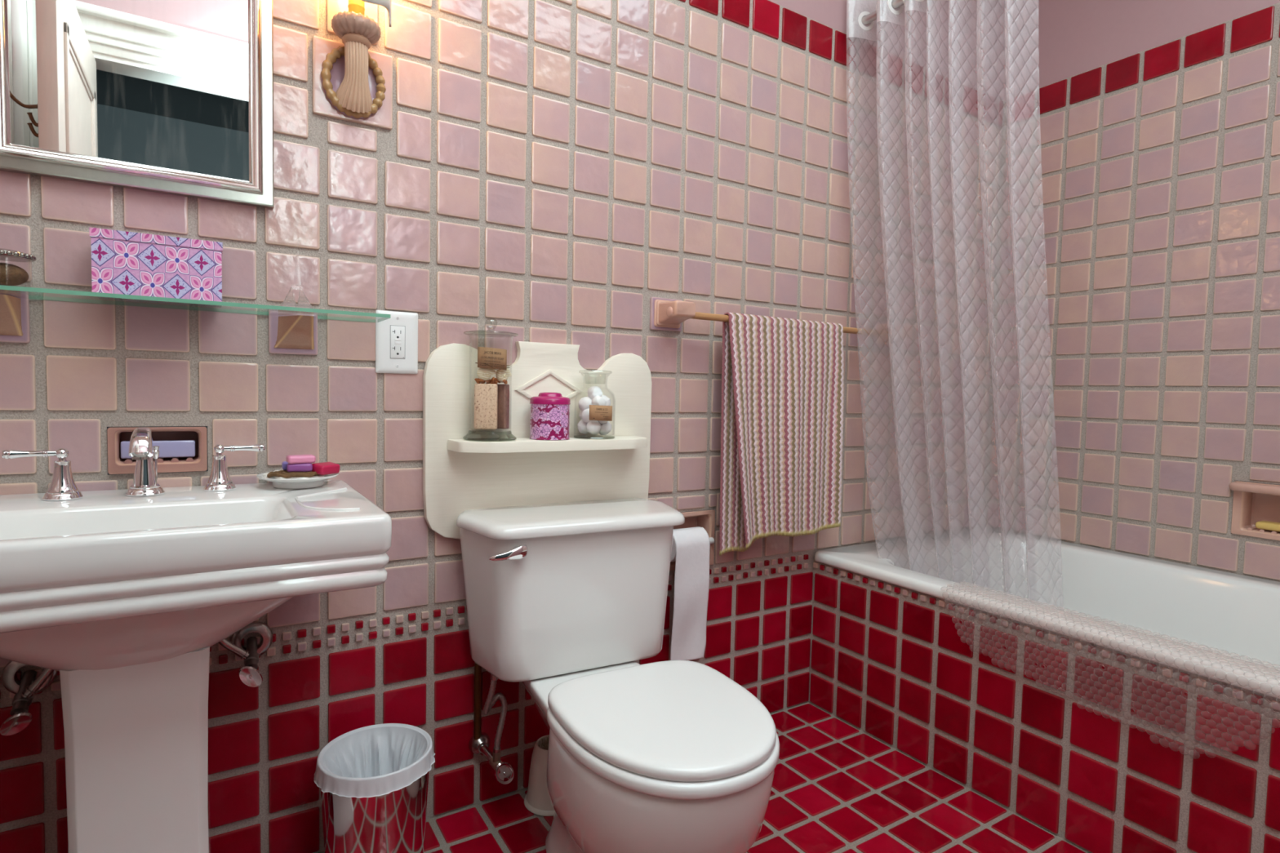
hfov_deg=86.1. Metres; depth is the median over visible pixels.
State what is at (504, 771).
supply valve
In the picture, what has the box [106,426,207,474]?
recessed soap dish
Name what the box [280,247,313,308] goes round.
ornament
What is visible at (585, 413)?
ball
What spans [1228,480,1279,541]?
soap niche
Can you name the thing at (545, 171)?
wall
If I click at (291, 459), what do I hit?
soap bar
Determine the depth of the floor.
1.48 m
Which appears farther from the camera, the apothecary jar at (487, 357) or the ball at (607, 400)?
the ball at (607, 400)
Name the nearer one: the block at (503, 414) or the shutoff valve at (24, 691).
the shutoff valve at (24, 691)
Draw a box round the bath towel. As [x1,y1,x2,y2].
[719,311,844,555]
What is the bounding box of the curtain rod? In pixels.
[861,0,903,25]
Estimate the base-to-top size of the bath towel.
0.614 m
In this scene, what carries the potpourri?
in the apothecary jar at (487, 357)
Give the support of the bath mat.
on the bathtub
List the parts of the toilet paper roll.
holder rod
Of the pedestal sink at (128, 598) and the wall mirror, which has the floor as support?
the pedestal sink at (128, 598)
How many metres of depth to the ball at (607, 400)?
1.52 m
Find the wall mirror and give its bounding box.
[0,0,274,208]
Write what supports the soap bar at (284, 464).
on the coaster
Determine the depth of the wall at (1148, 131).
2.02 m
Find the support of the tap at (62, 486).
on the pedestal sink at (128, 598)
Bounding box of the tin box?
[88,226,222,307]
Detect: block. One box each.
[474,383,497,429]
[497,383,509,429]
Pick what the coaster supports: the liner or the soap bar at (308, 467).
the soap bar at (308, 467)
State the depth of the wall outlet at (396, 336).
1.34 m
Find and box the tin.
[529,392,570,439]
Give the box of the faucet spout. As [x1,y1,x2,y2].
[125,426,164,496]
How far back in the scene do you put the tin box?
1.06 m
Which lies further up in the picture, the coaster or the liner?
the coaster
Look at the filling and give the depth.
0.99 m
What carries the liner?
in the waste bin
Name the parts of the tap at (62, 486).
lever, knob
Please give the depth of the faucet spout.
1.07 m
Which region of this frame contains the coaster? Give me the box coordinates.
[266,470,319,478]
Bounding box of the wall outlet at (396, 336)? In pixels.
[375,310,417,373]
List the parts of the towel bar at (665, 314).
post, post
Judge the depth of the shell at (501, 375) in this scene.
1.38 m
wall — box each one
[0,0,1004,852]
[982,0,1279,582]
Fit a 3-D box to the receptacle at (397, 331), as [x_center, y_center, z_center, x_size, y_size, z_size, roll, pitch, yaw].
[-0.476,-0.166,1.346,0.029,0.065,0.001,-1,3,-32]
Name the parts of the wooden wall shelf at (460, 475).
diamond moulding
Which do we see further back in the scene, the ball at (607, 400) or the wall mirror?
the ball at (607, 400)
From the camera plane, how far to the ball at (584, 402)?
1.50 m
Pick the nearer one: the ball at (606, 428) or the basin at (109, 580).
the basin at (109, 580)
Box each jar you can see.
[0,248,36,283]
[462,325,518,440]
[573,369,615,439]
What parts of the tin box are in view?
lid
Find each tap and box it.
[1,448,83,501]
[203,444,264,491]
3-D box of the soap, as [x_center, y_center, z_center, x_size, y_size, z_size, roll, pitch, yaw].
[-0.825,0.038,1.177,0.104,0.029,0.034,-1,3,-32]
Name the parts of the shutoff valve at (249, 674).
oval handle, stem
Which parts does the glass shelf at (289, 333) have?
glass panel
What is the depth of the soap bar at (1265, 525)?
1.79 m
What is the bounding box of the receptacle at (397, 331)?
[390,324,404,359]
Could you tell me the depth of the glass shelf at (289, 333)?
1.14 m
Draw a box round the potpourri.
[474,377,507,384]
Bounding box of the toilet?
[456,497,779,852]
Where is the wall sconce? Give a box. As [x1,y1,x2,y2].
[312,0,392,129]
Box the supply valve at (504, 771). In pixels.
[468,674,514,784]
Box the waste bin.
[320,771,429,852]
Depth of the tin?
1.43 m
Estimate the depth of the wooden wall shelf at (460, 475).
1.48 m
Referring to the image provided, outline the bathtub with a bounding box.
[814,526,1279,698]
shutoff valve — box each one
[0,661,57,735]
[217,621,273,687]
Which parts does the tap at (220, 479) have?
knob, lever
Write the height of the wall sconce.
0.318 m
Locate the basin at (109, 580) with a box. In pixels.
[0,480,391,671]
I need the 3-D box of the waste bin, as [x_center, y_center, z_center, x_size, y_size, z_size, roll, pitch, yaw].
[-0.481,0.715,1.249,0.188,0.235,0.188,-1,3,-32]
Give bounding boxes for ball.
[577,419,588,434]
[578,396,591,410]
[581,408,591,422]
[586,420,600,434]
[587,386,602,399]
[591,395,606,405]
[597,420,607,423]
[599,421,611,435]
[601,395,610,405]
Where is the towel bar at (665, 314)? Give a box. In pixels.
[649,297,912,348]
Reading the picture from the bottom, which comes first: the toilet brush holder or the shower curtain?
the toilet brush holder
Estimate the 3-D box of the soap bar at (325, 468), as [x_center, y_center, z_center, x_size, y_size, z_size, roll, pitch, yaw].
[-0.560,0.074,1.220,0.031,0.019,0.040,3,3,26]
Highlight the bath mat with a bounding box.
[941,581,1279,759]
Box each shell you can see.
[476,367,496,380]
[495,368,511,382]
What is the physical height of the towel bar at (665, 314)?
0.079 m
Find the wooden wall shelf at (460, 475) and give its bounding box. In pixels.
[422,341,651,538]
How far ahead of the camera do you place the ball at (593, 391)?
1.50 m
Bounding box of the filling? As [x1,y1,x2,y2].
[0,262,28,285]
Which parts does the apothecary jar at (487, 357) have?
lid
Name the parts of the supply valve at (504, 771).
oval handle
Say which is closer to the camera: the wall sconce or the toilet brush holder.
the wall sconce
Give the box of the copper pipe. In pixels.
[473,662,481,740]
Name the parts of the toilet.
flush lever, tank, tank lid, bowl, seat lid, seat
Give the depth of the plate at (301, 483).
1.18 m
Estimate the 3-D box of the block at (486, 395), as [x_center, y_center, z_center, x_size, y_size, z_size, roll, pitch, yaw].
[-0.311,-0.041,1.385,0.045,0.092,0.026,1,3,-8]
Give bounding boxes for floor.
[319,702,1088,852]
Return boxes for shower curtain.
[846,0,1036,604]
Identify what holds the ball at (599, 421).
in the jar at (597, 412)
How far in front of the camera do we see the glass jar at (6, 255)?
0.99 m
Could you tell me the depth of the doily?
1.18 m
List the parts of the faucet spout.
lift rod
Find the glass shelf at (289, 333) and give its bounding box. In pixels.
[0,284,390,355]
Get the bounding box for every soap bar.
[281,461,288,470]
[285,454,315,463]
[286,462,312,472]
[311,462,339,475]
[1255,520,1279,531]
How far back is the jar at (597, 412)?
1.48 m
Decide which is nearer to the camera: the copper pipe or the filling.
the filling
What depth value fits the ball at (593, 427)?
1.49 m
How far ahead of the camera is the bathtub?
1.85 m
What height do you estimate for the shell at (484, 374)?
0.031 m
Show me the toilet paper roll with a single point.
(691, 546)
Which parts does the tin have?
lid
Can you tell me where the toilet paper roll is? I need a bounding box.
[670,526,714,660]
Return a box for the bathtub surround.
[808,559,1279,852]
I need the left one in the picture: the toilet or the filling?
the filling
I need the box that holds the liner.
[313,723,435,798]
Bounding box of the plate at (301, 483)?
[256,471,338,488]
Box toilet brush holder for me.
[524,734,555,816]
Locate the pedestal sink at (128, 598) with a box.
[0,480,391,852]
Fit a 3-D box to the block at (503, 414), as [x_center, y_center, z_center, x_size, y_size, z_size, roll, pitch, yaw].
[-0.288,-0.041,1.414,0.036,0.092,0.017,3,3,28]
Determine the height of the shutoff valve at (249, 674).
0.120 m
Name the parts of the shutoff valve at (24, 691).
oval handle, stem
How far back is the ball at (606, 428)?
1.51 m
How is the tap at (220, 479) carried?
on the pedestal sink at (128, 598)
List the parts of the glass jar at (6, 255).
lid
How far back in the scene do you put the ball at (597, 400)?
1.49 m
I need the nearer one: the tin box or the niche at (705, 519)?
the tin box
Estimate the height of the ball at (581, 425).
0.035 m
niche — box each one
[669,509,715,570]
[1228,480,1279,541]
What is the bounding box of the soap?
[120,439,195,458]
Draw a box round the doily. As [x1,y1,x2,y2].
[262,470,328,479]
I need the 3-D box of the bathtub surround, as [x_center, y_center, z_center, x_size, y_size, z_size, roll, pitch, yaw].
[0.964,0.651,1.279,0.006,0.430,1.750,-1,3,-32]
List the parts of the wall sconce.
oval dish, lamp shade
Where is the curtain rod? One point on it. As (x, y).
(871, 17)

